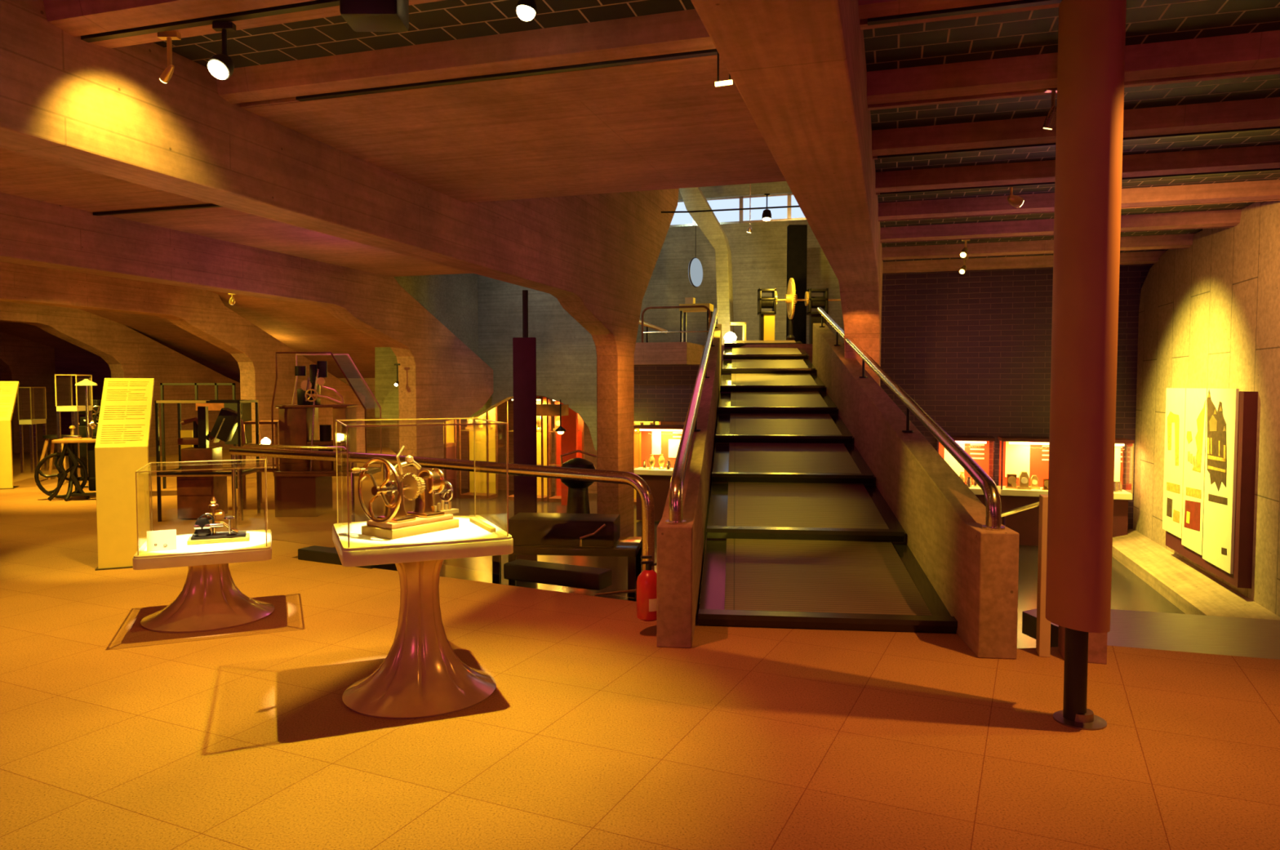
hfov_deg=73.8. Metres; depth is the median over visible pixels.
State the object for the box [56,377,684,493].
wall
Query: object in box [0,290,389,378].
ceiling
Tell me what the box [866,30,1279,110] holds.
beam
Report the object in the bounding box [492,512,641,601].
bench
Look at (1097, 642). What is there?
concrete pillar
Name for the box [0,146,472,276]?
ceiling
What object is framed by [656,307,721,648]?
parapet
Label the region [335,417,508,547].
glass display case
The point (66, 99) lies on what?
beam
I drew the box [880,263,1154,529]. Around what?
wall
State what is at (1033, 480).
mantel clock
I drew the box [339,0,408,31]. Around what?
box
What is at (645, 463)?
jar
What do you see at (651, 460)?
brass vase
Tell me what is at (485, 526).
label card
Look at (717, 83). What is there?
lamp
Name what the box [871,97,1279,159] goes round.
beam
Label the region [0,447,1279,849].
floor
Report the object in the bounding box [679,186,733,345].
beam
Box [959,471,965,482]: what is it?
brass vase
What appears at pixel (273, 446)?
rail
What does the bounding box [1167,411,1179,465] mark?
picture
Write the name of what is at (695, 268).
pendulum
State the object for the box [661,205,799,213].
track
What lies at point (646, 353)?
floor
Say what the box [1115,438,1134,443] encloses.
hood
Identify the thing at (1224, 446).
picture
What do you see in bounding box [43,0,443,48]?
beam
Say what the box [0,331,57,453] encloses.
wall
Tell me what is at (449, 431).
wall
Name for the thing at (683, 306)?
balustrade
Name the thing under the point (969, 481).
jar
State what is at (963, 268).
track spotlight
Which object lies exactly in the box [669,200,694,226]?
window
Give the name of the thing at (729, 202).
window
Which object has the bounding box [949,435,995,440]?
hood
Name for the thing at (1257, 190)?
beam
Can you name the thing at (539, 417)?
brass vase
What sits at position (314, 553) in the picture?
ledge
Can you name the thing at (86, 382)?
floor lamp
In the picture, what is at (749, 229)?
track spotlight
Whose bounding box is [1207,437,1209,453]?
picture
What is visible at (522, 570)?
ledge
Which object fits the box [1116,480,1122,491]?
jar
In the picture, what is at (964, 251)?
track spotlight
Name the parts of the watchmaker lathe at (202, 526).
plate, slide arm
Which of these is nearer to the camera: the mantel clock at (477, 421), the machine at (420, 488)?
the machine at (420, 488)
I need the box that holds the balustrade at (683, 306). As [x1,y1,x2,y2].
[641,305,711,342]
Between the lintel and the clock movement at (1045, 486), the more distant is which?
the lintel
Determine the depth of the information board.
7.49 m
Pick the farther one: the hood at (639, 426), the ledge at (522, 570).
the hood at (639, 426)
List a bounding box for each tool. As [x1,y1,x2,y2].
[62,425,81,439]
[89,411,99,439]
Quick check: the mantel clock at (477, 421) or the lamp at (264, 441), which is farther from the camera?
the mantel clock at (477, 421)
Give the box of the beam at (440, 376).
[0,191,493,488]
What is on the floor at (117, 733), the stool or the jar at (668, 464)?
the stool
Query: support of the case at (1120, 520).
on the floor at (1129, 592)
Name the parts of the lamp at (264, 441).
globe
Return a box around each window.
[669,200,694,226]
[694,195,741,225]
[741,193,789,222]
[789,192,806,220]
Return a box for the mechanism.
[757,277,840,343]
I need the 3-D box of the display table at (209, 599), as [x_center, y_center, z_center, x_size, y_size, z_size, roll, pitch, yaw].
[-2.990,1.068,5.916,0.830,0.520,0.830,-1,3,-23]
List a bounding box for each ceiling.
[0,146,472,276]
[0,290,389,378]
[154,0,694,67]
[863,0,1279,262]
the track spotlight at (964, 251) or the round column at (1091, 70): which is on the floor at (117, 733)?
the round column at (1091, 70)
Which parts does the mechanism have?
iron leg, iron frame, yellow leg, iron leg, iron frame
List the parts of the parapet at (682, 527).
handrail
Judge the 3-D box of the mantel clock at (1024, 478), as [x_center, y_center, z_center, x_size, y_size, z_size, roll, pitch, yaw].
[6.180,0.894,13.732,0.204,0.284,0.114,1,3,17]
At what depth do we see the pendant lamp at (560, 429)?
14.79 m
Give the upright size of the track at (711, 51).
0.050 m
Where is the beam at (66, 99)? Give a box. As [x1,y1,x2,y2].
[0,0,679,536]
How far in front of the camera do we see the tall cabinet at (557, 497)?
19.28 m
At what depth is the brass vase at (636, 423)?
18.67 m
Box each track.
[80,0,339,42]
[93,203,222,216]
[295,48,717,101]
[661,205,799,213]
[867,0,1062,25]
[877,126,1279,159]
[880,168,1279,195]
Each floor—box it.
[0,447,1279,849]
[373,488,1185,648]
[634,342,844,368]
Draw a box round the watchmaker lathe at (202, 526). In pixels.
[191,496,246,540]
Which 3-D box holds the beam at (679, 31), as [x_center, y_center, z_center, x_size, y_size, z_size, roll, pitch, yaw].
[-0.948,-2.156,5.049,3.550,0.200,0.380,1,3,17]
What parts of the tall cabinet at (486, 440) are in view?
panel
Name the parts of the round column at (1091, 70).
floor plate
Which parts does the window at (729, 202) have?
pane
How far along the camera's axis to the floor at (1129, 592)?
12.02 m
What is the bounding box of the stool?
[34,434,80,482]
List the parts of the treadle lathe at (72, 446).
drive casing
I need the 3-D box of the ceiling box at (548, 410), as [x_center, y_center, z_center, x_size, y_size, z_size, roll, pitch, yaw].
[-1.615,-0.268,15.304,0.560,0.200,0.400,1,3,17]
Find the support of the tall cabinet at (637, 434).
on the floor at (1129, 592)
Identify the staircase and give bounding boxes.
[697,340,957,633]
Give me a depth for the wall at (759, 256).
22.45 m
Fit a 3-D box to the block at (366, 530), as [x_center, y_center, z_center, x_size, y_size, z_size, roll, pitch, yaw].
[-1.180,0.525,4.405,0.240,0.044,0.435,2,3,35]
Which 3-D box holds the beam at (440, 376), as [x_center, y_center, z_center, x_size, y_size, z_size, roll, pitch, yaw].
[-6.027,-0.241,8.780,0.360,4.870,19.400,1,3,17]
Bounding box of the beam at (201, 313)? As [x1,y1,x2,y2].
[0,261,365,466]
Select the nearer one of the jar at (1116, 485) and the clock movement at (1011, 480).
the jar at (1116, 485)
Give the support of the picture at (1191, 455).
attached to the poster panel at (1210, 453)
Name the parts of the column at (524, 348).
rod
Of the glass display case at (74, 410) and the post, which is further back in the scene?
the glass display case at (74, 410)
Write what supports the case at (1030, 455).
on the floor at (1129, 592)
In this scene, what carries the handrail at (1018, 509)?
on the floor at (1129, 592)
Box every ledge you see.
[297,545,386,568]
[503,559,612,590]
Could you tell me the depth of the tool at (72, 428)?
12.04 m
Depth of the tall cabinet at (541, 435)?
19.50 m
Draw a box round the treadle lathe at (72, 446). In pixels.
[34,437,96,501]
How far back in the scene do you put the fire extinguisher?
5.41 m
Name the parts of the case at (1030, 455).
sill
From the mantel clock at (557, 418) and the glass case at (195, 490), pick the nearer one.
the glass case at (195, 490)
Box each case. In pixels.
[17,386,48,473]
[54,374,93,485]
[135,458,267,555]
[155,400,260,521]
[241,419,279,509]
[271,351,382,516]
[275,404,358,471]
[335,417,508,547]
[634,424,684,520]
[937,435,995,506]
[996,435,1048,546]
[1112,438,1134,537]
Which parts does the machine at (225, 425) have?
arm, pale plate, bent arm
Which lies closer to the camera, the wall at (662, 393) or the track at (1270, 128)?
the track at (1270, 128)
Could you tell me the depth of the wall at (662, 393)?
16.49 m
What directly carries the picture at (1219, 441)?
on the poster panel at (1210, 453)
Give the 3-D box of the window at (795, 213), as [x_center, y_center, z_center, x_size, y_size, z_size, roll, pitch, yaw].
[4.463,-5.623,21.879,1.250,0.710,0.100,1,3,17]
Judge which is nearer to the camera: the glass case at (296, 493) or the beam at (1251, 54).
the beam at (1251, 54)
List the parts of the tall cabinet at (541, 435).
panel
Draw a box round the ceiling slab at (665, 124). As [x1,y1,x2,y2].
[242,54,786,202]
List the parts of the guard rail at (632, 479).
post, post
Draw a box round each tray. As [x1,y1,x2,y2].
[18,418,46,424]
[56,405,92,411]
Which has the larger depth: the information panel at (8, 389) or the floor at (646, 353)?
the floor at (646, 353)
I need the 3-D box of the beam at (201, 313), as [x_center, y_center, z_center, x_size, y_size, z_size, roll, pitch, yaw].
[-9.642,-0.320,10.479,0.360,4.870,20.600,1,3,17]
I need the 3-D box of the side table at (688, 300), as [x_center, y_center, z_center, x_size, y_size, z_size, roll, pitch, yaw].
[1.173,-2.142,17.724,0.640,1.000,0.400,1,3,17]
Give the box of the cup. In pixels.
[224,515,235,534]
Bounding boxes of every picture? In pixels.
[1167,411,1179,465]
[1186,431,1192,443]
[1187,451,1190,461]
[1190,453,1192,462]
[1191,400,1205,472]
[1207,389,1226,491]
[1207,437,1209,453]
[1208,414,1217,431]
[1208,454,1225,462]
[1208,465,1226,472]
[1210,437,1212,453]
[1218,440,1220,456]
[1223,444,1226,462]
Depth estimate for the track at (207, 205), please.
8.74 m
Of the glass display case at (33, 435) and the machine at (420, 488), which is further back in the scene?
the glass display case at (33, 435)
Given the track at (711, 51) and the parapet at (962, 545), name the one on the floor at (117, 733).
the parapet at (962, 545)
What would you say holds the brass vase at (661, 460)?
on the case at (655, 439)
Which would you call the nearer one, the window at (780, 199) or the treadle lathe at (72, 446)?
the treadle lathe at (72, 446)
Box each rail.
[229,445,654,571]
[236,443,355,524]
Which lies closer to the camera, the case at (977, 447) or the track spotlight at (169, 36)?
the track spotlight at (169, 36)
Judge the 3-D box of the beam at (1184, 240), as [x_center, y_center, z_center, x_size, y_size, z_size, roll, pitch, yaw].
[9.337,-2.417,10.686,12.250,0.200,0.380,1,3,17]
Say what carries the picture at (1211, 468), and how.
attached to the poster panel at (1210, 453)
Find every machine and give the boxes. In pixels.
[78,399,101,476]
[177,406,246,471]
[275,360,358,471]
[350,445,458,528]
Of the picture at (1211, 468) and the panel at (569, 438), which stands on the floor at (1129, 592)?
the panel at (569, 438)
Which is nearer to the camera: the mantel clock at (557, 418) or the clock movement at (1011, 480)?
the clock movement at (1011, 480)
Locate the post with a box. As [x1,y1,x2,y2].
[1035,493,1050,657]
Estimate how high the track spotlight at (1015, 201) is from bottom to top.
0.228 m
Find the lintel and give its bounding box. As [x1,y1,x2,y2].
[678,181,791,199]
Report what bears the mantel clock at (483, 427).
on the tall cabinet at (486, 440)
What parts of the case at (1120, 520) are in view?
sill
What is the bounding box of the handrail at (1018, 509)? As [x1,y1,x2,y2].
[1001,501,1039,525]
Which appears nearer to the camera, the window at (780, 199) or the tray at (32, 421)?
the tray at (32, 421)
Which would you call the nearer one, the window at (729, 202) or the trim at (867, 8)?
the trim at (867, 8)
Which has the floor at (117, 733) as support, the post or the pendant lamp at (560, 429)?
the post
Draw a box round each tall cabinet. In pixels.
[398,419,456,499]
[457,406,497,499]
[505,395,551,501]
[546,397,584,502]
[634,421,661,505]
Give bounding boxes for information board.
[94,377,155,570]
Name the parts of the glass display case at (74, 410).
leg, leg, edge trim, leg, leg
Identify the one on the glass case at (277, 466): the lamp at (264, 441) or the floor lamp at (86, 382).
the lamp at (264, 441)
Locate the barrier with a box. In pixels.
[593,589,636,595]
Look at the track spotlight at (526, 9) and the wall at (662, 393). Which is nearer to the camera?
the track spotlight at (526, 9)
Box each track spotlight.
[157,31,181,83]
[206,22,235,79]
[228,293,236,304]
[394,363,400,386]
[516,0,537,21]
[746,183,751,232]
[762,193,771,221]
[959,257,968,274]
[960,239,970,257]
[1007,186,1023,208]
[1043,87,1057,129]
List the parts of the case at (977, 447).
sill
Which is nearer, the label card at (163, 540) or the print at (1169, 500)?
the label card at (163, 540)
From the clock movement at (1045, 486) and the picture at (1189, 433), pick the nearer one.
the picture at (1189, 433)
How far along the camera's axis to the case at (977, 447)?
14.26 m
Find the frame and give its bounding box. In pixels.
[160,382,252,488]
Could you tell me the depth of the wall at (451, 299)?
17.08 m
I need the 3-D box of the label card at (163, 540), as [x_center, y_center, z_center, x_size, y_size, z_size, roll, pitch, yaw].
[-3.151,0.757,5.621,0.170,0.123,0.085,-1,3,-29]
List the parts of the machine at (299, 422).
motor, curved arm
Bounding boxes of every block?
[186,533,249,544]
[361,518,458,539]
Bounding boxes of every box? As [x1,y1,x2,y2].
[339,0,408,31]
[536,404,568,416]
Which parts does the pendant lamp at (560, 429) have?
lamp shade, stem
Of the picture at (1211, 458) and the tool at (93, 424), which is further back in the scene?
the tool at (93, 424)
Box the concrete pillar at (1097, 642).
[1057,625,1107,664]
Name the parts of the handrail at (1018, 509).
post, rail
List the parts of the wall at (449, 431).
cabinet frame, panel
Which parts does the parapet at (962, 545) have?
handrail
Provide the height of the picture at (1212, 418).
0.193 m
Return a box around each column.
[512,289,537,560]
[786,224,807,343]
[1045,0,1126,730]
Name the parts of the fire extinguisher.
valve handle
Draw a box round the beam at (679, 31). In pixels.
[215,8,715,107]
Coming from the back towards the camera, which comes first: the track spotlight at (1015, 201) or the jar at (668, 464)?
the jar at (668, 464)
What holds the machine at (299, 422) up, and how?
on the glass case at (296, 493)
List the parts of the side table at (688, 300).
leg, leg, leg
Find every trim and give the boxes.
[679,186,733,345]
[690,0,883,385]
[857,0,1059,30]
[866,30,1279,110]
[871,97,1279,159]
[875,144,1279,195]
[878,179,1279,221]
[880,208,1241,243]
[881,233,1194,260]
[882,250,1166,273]
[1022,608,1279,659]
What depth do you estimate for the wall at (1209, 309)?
10.17 m
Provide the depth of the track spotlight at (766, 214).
16.26 m
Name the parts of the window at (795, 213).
pane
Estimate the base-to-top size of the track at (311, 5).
0.050 m
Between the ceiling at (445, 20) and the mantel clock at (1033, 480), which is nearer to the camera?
the ceiling at (445, 20)
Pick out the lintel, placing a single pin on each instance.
(779, 187)
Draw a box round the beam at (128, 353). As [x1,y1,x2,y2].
[0,301,240,457]
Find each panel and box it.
[0,381,19,488]
[560,402,577,505]
[1162,387,1257,588]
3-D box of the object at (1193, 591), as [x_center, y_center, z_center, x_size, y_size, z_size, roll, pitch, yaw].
[6.506,2.000,9.775,0.520,0.300,8.450,1,3,17]
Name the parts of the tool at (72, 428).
knob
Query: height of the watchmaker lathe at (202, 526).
0.280 m
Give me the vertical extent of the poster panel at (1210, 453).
2.149 m
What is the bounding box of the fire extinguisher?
[636,555,656,621]
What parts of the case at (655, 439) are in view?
sill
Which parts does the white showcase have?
lamp globe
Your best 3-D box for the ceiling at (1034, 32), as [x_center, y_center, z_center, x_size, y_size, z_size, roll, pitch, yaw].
[7.298,-2.292,4.092,12.400,0.240,20.200,1,3,17]
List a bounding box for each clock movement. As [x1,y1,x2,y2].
[1004,473,1017,488]
[1041,478,1048,490]
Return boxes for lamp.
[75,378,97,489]
[261,437,271,467]
[555,399,565,434]
[715,52,732,86]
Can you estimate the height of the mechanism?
1.529 m
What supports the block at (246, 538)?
on the display table at (209, 599)
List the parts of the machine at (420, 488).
crank handle, lever, arm, plate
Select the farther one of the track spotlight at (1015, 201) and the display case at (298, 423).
the display case at (298, 423)
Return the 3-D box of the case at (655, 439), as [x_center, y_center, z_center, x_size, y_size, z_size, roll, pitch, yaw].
[0.441,0.919,16.159,1.061,1.821,0.525,1,3,17]
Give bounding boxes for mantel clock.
[465,417,473,429]
[471,416,482,430]
[480,414,493,429]
[552,416,559,431]
[1016,471,1031,489]
[1030,475,1039,488]
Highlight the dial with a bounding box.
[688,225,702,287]
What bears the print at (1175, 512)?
attached to the poster panel at (1210, 453)
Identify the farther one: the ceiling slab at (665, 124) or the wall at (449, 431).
the wall at (449, 431)
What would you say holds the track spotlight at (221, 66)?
attached to the track at (311, 5)
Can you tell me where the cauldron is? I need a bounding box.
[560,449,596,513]
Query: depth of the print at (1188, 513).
10.68 m
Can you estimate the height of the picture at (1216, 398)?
1.164 m
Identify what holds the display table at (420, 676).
on the floor at (117, 733)
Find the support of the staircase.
on the floor at (117, 733)
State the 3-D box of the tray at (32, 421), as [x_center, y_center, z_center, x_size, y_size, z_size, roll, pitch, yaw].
[-11.218,-0.062,15.764,0.208,0.079,0.500,0,3,-9]
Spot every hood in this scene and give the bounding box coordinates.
[634,424,684,429]
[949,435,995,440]
[997,435,1048,441]
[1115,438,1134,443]
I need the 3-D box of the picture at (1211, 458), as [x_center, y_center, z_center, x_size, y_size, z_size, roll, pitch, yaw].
[6.607,0.386,9.771,0.007,0.045,0.555,1,3,17]
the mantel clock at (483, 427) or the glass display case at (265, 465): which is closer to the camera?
the glass display case at (265, 465)
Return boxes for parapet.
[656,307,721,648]
[812,306,1019,658]
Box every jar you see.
[642,459,647,468]
[666,460,671,470]
[965,476,972,488]
[972,479,978,487]
[1113,480,1118,492]
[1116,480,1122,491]
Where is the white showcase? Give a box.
[724,322,746,341]
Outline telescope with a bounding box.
[639,319,667,342]
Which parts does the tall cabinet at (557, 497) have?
panel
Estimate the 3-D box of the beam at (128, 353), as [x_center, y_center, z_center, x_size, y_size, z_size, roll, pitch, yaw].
[-13.343,-0.385,11.891,0.360,4.870,21.200,1,3,17]
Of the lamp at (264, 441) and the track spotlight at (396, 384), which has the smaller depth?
the lamp at (264, 441)
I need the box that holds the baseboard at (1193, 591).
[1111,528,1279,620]
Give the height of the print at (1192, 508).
0.386 m
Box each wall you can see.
[0,331,57,453]
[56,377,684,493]
[374,274,596,450]
[394,273,478,355]
[634,364,699,422]
[635,219,844,345]
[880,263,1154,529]
[1133,200,1279,616]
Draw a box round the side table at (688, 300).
[679,297,713,342]
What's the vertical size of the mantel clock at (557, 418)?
0.326 m
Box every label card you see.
[146,528,176,551]
[469,516,495,532]
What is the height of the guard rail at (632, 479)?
0.953 m
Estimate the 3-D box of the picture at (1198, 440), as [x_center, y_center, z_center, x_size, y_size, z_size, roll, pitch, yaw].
[6.789,0.131,10.367,0.114,0.876,0.373,0,3,0]
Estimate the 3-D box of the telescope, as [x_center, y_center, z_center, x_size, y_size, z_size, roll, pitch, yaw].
[0.108,-1.970,17.631,0.949,0.666,0.298,1,3,17]
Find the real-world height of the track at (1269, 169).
0.050 m
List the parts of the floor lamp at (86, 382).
lamp shade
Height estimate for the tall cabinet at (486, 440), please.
2.350 m
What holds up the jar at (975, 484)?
on the case at (977, 447)
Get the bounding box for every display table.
[132,528,274,632]
[332,515,513,719]
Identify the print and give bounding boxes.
[1166,497,1172,517]
[1173,509,1179,523]
[1183,499,1200,531]
[1186,511,1190,523]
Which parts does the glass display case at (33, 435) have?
leg, leg, edge trim, leg, leg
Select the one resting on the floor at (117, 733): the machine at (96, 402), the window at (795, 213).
the machine at (96, 402)
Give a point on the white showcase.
(729, 336)
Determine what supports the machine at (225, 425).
on the glass case at (195, 490)
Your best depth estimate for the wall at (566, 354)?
17.87 m
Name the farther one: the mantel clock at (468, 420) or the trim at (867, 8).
the mantel clock at (468, 420)
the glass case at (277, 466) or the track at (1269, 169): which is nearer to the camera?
the track at (1269, 169)
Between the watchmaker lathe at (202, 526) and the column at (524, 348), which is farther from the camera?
the column at (524, 348)
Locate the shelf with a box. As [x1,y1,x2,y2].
[195,403,224,410]
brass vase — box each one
[536,415,541,430]
[634,421,638,431]
[648,453,654,469]
[657,453,664,469]
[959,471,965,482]
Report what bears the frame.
on the floor at (117, 733)
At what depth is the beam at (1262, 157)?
7.53 m
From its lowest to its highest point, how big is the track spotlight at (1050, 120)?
0.258 m
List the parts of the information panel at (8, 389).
panel, slanted panel, foot plate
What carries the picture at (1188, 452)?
attached to the poster panel at (1210, 453)
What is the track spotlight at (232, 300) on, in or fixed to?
attached to the beam at (440, 376)
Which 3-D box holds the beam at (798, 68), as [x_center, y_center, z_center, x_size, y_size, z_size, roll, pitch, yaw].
[1.587,-1.664,6.759,0.470,7.900,19.996,1,3,17]
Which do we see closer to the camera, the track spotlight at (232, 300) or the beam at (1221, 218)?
the beam at (1221, 218)
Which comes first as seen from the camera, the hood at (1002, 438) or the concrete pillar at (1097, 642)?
the concrete pillar at (1097, 642)
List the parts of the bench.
leg, leg, handle, leg, leg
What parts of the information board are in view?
foot plate, panel, slanted panel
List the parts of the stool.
leg, leg, seat, leg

